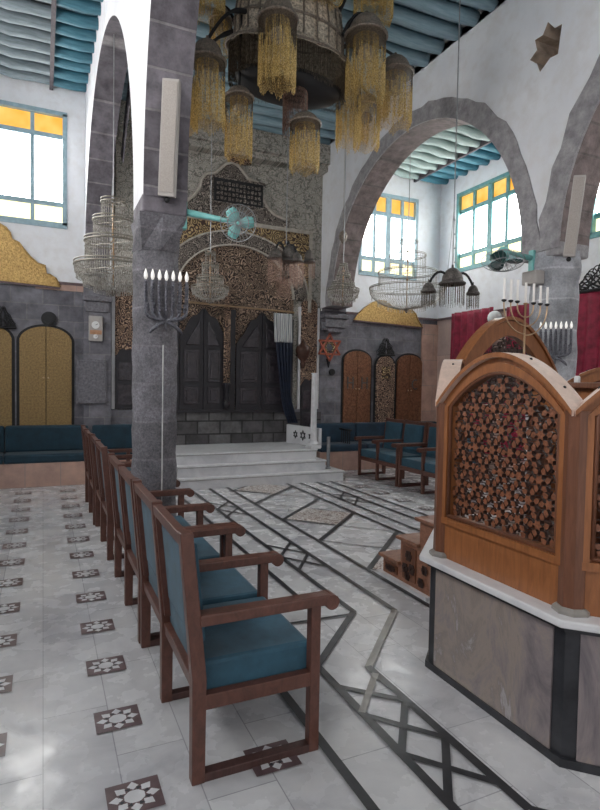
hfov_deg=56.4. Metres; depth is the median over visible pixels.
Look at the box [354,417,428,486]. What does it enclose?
bench
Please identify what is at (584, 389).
desk
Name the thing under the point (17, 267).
panel
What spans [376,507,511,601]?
wooden steps
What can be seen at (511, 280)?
candle
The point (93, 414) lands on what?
wall
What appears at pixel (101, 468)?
cushion
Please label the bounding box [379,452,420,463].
seat cushion
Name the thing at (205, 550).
seat cushion
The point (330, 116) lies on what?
ceiling beam
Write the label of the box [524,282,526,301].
candle
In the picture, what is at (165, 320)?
menorah
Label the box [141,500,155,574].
cushion
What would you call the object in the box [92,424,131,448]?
cushion
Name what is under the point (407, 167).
ceiling beam
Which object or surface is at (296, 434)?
balustrade
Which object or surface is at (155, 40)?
wall
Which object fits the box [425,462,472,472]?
seat cushion
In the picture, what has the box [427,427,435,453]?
cushion
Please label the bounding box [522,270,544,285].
junction box
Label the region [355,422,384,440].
cushion
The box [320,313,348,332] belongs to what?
trim
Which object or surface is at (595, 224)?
window
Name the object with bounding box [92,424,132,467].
bench
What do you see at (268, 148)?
trim
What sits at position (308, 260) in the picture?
lantern
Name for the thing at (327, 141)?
ceiling beam
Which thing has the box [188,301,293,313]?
curtain rod
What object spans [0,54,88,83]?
ceiling beam
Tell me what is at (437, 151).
ceiling beam
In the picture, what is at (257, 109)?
ceiling beam
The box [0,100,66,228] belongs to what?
window
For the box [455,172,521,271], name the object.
window
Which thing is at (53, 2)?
joist
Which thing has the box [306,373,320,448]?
post
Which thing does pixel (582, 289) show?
scroll ornament
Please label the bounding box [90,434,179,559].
bench
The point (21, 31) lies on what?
ceiling beam
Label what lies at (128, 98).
trim
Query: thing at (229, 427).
trim
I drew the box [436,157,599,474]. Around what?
wall
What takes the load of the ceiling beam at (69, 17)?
attached to the ceiling at (31, 0)
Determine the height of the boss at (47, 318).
0.210 m
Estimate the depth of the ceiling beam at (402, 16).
6.41 m
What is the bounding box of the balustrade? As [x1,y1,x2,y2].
[286,424,321,444]
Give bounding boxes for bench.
[0,425,87,488]
[81,425,132,524]
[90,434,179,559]
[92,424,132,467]
[309,421,436,470]
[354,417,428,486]
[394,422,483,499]
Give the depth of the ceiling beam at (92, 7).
6.28 m
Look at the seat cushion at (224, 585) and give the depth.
2.89 m
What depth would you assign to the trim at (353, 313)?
10.86 m
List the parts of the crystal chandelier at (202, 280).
lamp shade, stem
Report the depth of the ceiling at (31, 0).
6.50 m
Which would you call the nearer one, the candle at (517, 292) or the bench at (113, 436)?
the candle at (517, 292)
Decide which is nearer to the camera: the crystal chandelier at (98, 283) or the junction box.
the junction box
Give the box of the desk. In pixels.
[523,382,599,555]
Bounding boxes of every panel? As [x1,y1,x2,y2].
[0,223,60,288]
[353,300,422,328]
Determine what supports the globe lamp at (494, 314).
attached to the wall at (489, 284)
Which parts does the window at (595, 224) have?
pane, pane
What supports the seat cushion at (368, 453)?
on the bench at (396, 431)
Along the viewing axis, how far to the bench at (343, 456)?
9.96 m
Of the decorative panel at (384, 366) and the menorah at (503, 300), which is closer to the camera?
the menorah at (503, 300)
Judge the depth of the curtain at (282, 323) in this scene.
9.45 m
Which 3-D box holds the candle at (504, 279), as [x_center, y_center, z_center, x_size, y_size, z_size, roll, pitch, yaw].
[1.002,-0.569,2.746,0.012,0.106,0.012,0,2,-25]
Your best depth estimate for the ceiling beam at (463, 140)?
8.92 m
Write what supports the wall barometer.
attached to the wall at (93, 414)
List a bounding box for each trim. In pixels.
[35,285,82,291]
[58,281,87,285]
[82,295,111,312]
[111,409,132,423]
[118,100,330,174]
[121,81,130,162]
[176,412,320,444]
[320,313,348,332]
[325,97,539,306]
[345,312,436,320]
[421,324,437,420]
[437,308,506,320]
[539,54,599,250]
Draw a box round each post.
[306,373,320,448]
[325,437,330,468]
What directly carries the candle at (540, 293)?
on the menorah at (503, 300)
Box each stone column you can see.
[131,194,186,515]
[523,241,587,503]
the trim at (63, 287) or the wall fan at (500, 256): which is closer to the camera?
the wall fan at (500, 256)
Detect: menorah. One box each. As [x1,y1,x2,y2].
[144,268,188,334]
[501,278,549,353]
[539,321,572,365]
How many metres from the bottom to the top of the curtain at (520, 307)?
2.470 m
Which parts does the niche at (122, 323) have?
door, carved panel, raised panel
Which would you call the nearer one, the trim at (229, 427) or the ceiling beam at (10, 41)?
the ceiling beam at (10, 41)
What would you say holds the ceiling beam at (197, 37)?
attached to the ceiling at (395, 3)
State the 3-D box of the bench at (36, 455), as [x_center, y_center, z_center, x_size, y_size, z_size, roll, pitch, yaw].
[-4.106,0.716,7.771,2.220,0.830,0.475,0,2,-25]
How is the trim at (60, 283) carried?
attached to the wall at (55, 248)
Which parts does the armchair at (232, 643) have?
post, rail, rail, panel, post, rail, rail, panel, post, armrest, leg, armrest, rail, leg, armrest, leg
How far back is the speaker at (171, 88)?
4.13 m
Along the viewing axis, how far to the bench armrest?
9.89 m
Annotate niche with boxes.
[111,291,132,408]
[296,300,319,426]
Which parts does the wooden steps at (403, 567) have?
panel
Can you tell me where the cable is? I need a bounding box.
[161,345,163,500]
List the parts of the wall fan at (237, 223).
arm, blade, blade, blade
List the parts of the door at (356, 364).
door, door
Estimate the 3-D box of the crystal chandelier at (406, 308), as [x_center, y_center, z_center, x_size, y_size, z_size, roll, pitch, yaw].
[1.617,-2.794,8.321,1.128,2.840,1.128,-1,3,-38]
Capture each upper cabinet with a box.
[0,328,14,426]
[16,324,74,424]
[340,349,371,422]
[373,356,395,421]
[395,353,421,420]
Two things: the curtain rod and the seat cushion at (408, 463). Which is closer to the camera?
the seat cushion at (408, 463)
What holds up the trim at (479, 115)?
attached to the wall at (530, 62)
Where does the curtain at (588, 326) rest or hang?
hanging from the rail
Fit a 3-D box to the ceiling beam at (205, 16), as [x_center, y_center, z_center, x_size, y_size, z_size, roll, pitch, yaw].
[-0.095,-4.444,6.799,3.508,0.198,0.207,0,2,-25]
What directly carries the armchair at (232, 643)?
on the floor
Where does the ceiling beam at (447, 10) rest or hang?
attached to the ceiling at (395, 3)
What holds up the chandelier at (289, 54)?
hanging from the ceiling at (395, 3)
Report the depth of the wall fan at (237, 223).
4.26 m
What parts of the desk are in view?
leg, leg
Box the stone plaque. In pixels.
[76,359,106,403]
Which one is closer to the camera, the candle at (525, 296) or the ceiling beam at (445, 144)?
the candle at (525, 296)
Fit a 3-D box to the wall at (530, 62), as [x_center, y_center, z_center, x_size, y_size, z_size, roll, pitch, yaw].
[2.905,-2.997,4.938,0.400,3.010,11.200,0,2,-25]
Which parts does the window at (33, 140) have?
pane, pane, pane, pane, pane, pane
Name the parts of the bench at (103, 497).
rail, post, rail, post, rail, post, armrest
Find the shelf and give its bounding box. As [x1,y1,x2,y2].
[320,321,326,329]
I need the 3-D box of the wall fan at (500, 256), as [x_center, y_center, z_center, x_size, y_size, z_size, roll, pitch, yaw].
[2.078,-1.433,5.473,0.637,0.236,0.395,0,2,-25]
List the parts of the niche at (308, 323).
door, raised panel, carved panel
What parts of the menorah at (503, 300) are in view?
stem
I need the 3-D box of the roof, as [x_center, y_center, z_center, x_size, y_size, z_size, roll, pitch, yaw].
[1.174,-4.460,4.214,9.150,0.370,11.450,0,2,-25]
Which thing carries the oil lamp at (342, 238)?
hanging from the ceiling beam at (330, 116)
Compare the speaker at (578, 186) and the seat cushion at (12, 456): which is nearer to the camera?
the speaker at (578, 186)
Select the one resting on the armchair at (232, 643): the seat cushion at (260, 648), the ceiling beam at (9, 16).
the seat cushion at (260, 648)
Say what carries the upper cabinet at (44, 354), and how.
attached to the wall at (55, 248)
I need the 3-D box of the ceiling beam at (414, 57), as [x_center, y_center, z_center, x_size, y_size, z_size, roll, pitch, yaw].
[0.030,-4.440,6.526,3.508,0.198,0.207,0,2,-24]
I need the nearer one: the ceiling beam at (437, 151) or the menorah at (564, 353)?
the menorah at (564, 353)
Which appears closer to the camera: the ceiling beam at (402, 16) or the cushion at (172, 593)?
the cushion at (172, 593)
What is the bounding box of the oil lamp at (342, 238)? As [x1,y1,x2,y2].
[339,125,346,243]
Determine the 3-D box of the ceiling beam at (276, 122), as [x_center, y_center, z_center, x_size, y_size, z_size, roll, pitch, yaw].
[-0.970,-4.537,8.706,3.508,0.198,0.207,0,2,-24]
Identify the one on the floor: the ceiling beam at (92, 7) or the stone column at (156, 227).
the stone column at (156, 227)
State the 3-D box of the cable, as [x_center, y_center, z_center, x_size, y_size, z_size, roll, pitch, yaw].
[-1.079,0.273,4.385,0.010,1.481,0.020,0,2,-25]
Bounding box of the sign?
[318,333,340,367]
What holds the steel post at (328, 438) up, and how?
on the marble steps at (231, 465)
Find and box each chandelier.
[73,34,133,296]
[189,0,414,175]
[191,122,228,303]
[268,111,303,299]
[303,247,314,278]
[326,105,359,306]
[369,154,445,312]
[421,0,479,309]
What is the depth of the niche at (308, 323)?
9.88 m
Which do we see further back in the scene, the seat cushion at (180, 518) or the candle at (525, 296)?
the seat cushion at (180, 518)
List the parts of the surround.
arch moulding, pierced panel, crest moulding, arch moulding, frame moulding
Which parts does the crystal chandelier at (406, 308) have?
stem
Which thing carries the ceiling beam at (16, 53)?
attached to the ceiling at (31, 0)
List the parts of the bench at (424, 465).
leg, rail, armrest, leg, post, rail, armrest, panel, post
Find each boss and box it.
[41,312,56,325]
[329,369,334,374]
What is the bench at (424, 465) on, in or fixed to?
on the floor
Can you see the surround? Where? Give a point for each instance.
(243, 265)
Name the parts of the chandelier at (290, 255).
arm, suspension chain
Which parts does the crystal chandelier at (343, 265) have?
lamp shade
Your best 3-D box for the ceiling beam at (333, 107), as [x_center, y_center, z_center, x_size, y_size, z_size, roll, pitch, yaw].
[-0.595,-4.515,7.888,3.508,0.198,0.207,0,2,-25]
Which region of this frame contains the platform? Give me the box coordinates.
[419,316,599,775]
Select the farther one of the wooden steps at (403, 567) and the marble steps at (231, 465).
the marble steps at (231, 465)
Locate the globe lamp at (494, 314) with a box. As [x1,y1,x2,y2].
[487,311,501,320]
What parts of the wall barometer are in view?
label plate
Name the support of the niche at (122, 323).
attached to the wall at (55, 248)
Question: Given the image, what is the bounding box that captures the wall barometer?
[89,316,102,341]
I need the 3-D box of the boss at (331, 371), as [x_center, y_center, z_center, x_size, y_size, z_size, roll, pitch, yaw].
[0.579,-0.596,10.114,0.110,0.110,0.035,0,2,-25]
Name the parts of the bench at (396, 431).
leg, rail, armrest, leg, post, rail, panel, armrest, rail, leg, post, panel, rail, post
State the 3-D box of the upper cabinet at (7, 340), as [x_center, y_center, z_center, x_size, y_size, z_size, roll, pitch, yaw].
[-4.413,-0.410,7.818,0.770,1.525,0.058,0,2,-25]
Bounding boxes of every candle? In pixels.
[503,278,505,298]
[510,279,512,299]
[516,280,518,299]
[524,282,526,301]
[532,283,534,301]
[539,286,541,302]
[546,287,548,302]
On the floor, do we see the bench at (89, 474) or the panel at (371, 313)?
the bench at (89, 474)
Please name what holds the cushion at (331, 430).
on the bench at (343, 456)
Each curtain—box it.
[274,313,297,422]
[450,307,493,453]
[500,303,528,459]
[576,292,599,373]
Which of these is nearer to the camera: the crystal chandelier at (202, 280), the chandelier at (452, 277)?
the chandelier at (452, 277)
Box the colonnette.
[223,291,231,409]
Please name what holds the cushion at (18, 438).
on the bench at (36, 455)
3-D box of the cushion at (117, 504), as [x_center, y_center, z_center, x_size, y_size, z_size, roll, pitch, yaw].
[-1.259,0.630,3.995,0.083,0.390,0.482,0,2,-25]
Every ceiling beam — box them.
[0,0,98,29]
[0,7,95,41]
[0,20,93,52]
[0,32,91,63]
[0,44,90,72]
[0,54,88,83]
[0,65,86,91]
[38,0,100,15]
[121,94,330,144]
[122,83,335,138]
[124,73,348,130]
[126,68,357,124]
[196,22,375,82]
[196,36,379,96]
[198,4,414,69]
[202,0,429,66]
[214,72,353,114]
[225,57,361,102]
[330,0,461,40]
[341,8,444,54]
[394,0,479,26]
[394,168,448,184]
[399,163,458,178]
[403,157,467,175]
[408,151,478,170]
[414,144,489,165]
[422,137,500,159]
[432,130,499,153]
[446,125,489,140]
[453,0,498,11]
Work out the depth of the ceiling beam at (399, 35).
6.73 m
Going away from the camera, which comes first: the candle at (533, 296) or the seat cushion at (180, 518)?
the candle at (533, 296)
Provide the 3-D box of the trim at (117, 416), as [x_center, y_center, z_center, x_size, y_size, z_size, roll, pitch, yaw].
[-2.551,0.596,8.741,0.785,1.050,0.050,0,2,-25]
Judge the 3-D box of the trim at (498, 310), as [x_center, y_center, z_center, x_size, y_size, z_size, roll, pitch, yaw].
[5.005,-1.446,6.056,0.050,0.040,10.950,0,2,-25]
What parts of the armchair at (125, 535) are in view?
rail, post, rail, panel, post, rail, rail, panel, post, armrest, leg, armrest, leg, armrest, leg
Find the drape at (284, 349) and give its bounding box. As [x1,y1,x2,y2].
[276,342,297,422]
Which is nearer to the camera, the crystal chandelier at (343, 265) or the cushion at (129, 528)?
the cushion at (129, 528)
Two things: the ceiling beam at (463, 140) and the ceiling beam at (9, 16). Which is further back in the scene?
the ceiling beam at (463, 140)
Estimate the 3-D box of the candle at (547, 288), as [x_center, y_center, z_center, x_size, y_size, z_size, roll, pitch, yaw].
[1.267,-0.559,2.868,0.012,0.087,0.012,0,2,-25]
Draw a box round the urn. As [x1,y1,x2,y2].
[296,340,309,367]
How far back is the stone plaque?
8.29 m
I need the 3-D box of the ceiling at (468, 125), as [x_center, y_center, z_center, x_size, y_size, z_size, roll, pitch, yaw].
[4.124,-4.236,5.578,2.550,0.100,11.450,0,2,-25]
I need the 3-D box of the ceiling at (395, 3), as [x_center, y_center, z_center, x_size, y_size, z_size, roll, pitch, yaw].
[1.106,-4.475,4.182,3.700,0.100,11.450,0,2,-25]
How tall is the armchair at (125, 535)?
0.950 m
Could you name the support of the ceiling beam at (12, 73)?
attached to the ceiling at (31, 0)
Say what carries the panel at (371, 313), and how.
attached to the wall at (55, 248)
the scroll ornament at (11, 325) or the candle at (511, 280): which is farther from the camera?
the scroll ornament at (11, 325)
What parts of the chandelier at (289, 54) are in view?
glass globe, glass globe, arm, arm, glass globe, arm, glass globe, dark dish, glass globe, arm, arm, glass globe, glass globe, arm, glass globe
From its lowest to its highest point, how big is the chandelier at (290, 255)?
2.906 m
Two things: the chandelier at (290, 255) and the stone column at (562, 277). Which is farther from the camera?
the chandelier at (290, 255)
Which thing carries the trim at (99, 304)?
attached to the wall at (93, 414)
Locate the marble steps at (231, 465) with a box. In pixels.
[176,442,343,489]
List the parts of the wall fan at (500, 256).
blade, blade, blade, arm, wall plate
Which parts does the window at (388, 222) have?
pane, pane, pane, pane, pane, pane, pane, pane, pane, pane, pane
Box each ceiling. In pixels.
[31,0,97,16]
[202,0,478,65]
[401,125,476,168]
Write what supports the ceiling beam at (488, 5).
attached to the ceiling at (395, 3)
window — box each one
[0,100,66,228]
[358,193,418,280]
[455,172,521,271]
[590,186,599,238]
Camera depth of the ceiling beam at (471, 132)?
8.62 m
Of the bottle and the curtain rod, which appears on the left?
the curtain rod
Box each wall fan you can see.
[182,204,255,241]
[481,246,535,271]
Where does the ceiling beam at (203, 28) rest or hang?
attached to the ceiling at (395, 3)
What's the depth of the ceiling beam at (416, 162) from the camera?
10.00 m
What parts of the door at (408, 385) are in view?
door, door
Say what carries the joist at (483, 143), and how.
attached to the ceiling beam at (407, 167)
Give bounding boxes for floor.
[0,468,599,809]
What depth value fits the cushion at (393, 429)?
9.19 m
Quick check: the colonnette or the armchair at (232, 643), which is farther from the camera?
the colonnette
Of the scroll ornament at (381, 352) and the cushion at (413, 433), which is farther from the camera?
the scroll ornament at (381, 352)
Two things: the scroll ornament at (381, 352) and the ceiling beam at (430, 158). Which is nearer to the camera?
the ceiling beam at (430, 158)
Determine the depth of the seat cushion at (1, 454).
7.58 m
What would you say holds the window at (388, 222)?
in the wall at (55, 248)
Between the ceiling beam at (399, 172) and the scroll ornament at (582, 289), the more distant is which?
the ceiling beam at (399, 172)
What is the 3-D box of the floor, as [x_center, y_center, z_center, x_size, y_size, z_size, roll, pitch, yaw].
[1.034,1.408,4.340,8.900,0.130,11.300,0,2,-25]
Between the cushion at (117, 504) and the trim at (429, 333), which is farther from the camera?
the trim at (429, 333)
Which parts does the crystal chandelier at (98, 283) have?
stem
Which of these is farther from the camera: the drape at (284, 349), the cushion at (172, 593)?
the drape at (284, 349)
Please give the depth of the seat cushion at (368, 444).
9.95 m
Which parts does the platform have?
marble panel, corner post, panel, corner post, marble panel, raised moulding, bead moulding, arch moulding, panel, skirting, corner post, corner post, panel, marble panel, panel, raised moulding, arch moulding, bead moulding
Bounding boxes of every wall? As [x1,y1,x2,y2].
[0,74,440,454]
[83,285,110,432]
[85,0,199,280]
[320,0,599,308]
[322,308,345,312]
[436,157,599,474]
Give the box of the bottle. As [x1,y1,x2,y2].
[574,373,579,381]
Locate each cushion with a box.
[0,426,4,451]
[0,452,3,463]
[4,450,83,463]
[5,425,87,451]
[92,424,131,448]
[100,451,109,488]
[114,467,121,516]
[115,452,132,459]
[125,481,134,539]
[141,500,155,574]
[162,525,205,640]
[173,515,190,525]
[194,537,219,559]
[200,568,256,604]
[203,596,306,689]
[309,422,355,441]
[317,441,365,451]
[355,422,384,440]
[357,441,382,447]
[361,448,395,458]
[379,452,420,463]
[384,421,403,445]
[402,457,435,469]
[403,424,423,449]
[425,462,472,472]
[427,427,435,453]
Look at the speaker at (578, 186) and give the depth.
5.01 m
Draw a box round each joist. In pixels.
[49,0,55,89]
[414,140,490,182]
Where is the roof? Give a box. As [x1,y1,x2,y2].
[330,0,505,143]
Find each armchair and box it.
[108,453,237,643]
[132,479,339,785]
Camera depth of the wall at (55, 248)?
9.03 m
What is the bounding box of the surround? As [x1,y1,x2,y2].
[177,156,312,394]
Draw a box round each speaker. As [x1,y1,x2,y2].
[158,78,180,202]
[563,175,585,261]
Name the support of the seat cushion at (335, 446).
on the bench at (343, 456)
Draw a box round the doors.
[176,308,293,412]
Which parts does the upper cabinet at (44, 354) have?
door, door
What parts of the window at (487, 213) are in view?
pane, pane, pane, pane, pane, pane, pane, pane, pane, pane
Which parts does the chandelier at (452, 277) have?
arm, suspension chain, arm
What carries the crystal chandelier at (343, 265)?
hanging from the ceiling beam at (226, 69)
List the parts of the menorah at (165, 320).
bulb, bulb, bulb, bulb, bulb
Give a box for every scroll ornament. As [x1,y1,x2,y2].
[0,306,15,328]
[376,338,394,355]
[579,264,599,293]
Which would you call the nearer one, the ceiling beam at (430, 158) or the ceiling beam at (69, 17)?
the ceiling beam at (69, 17)
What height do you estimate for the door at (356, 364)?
1.440 m
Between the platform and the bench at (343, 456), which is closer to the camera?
the platform
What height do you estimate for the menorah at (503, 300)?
0.504 m
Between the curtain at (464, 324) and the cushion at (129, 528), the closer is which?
the cushion at (129, 528)
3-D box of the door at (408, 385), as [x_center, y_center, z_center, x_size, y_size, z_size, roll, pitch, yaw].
[2.110,-0.294,10.817,0.656,1.410,0.058,0,2,-25]
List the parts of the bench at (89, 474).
post, post, post, armrest, armrest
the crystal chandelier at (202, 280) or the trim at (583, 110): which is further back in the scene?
the crystal chandelier at (202, 280)

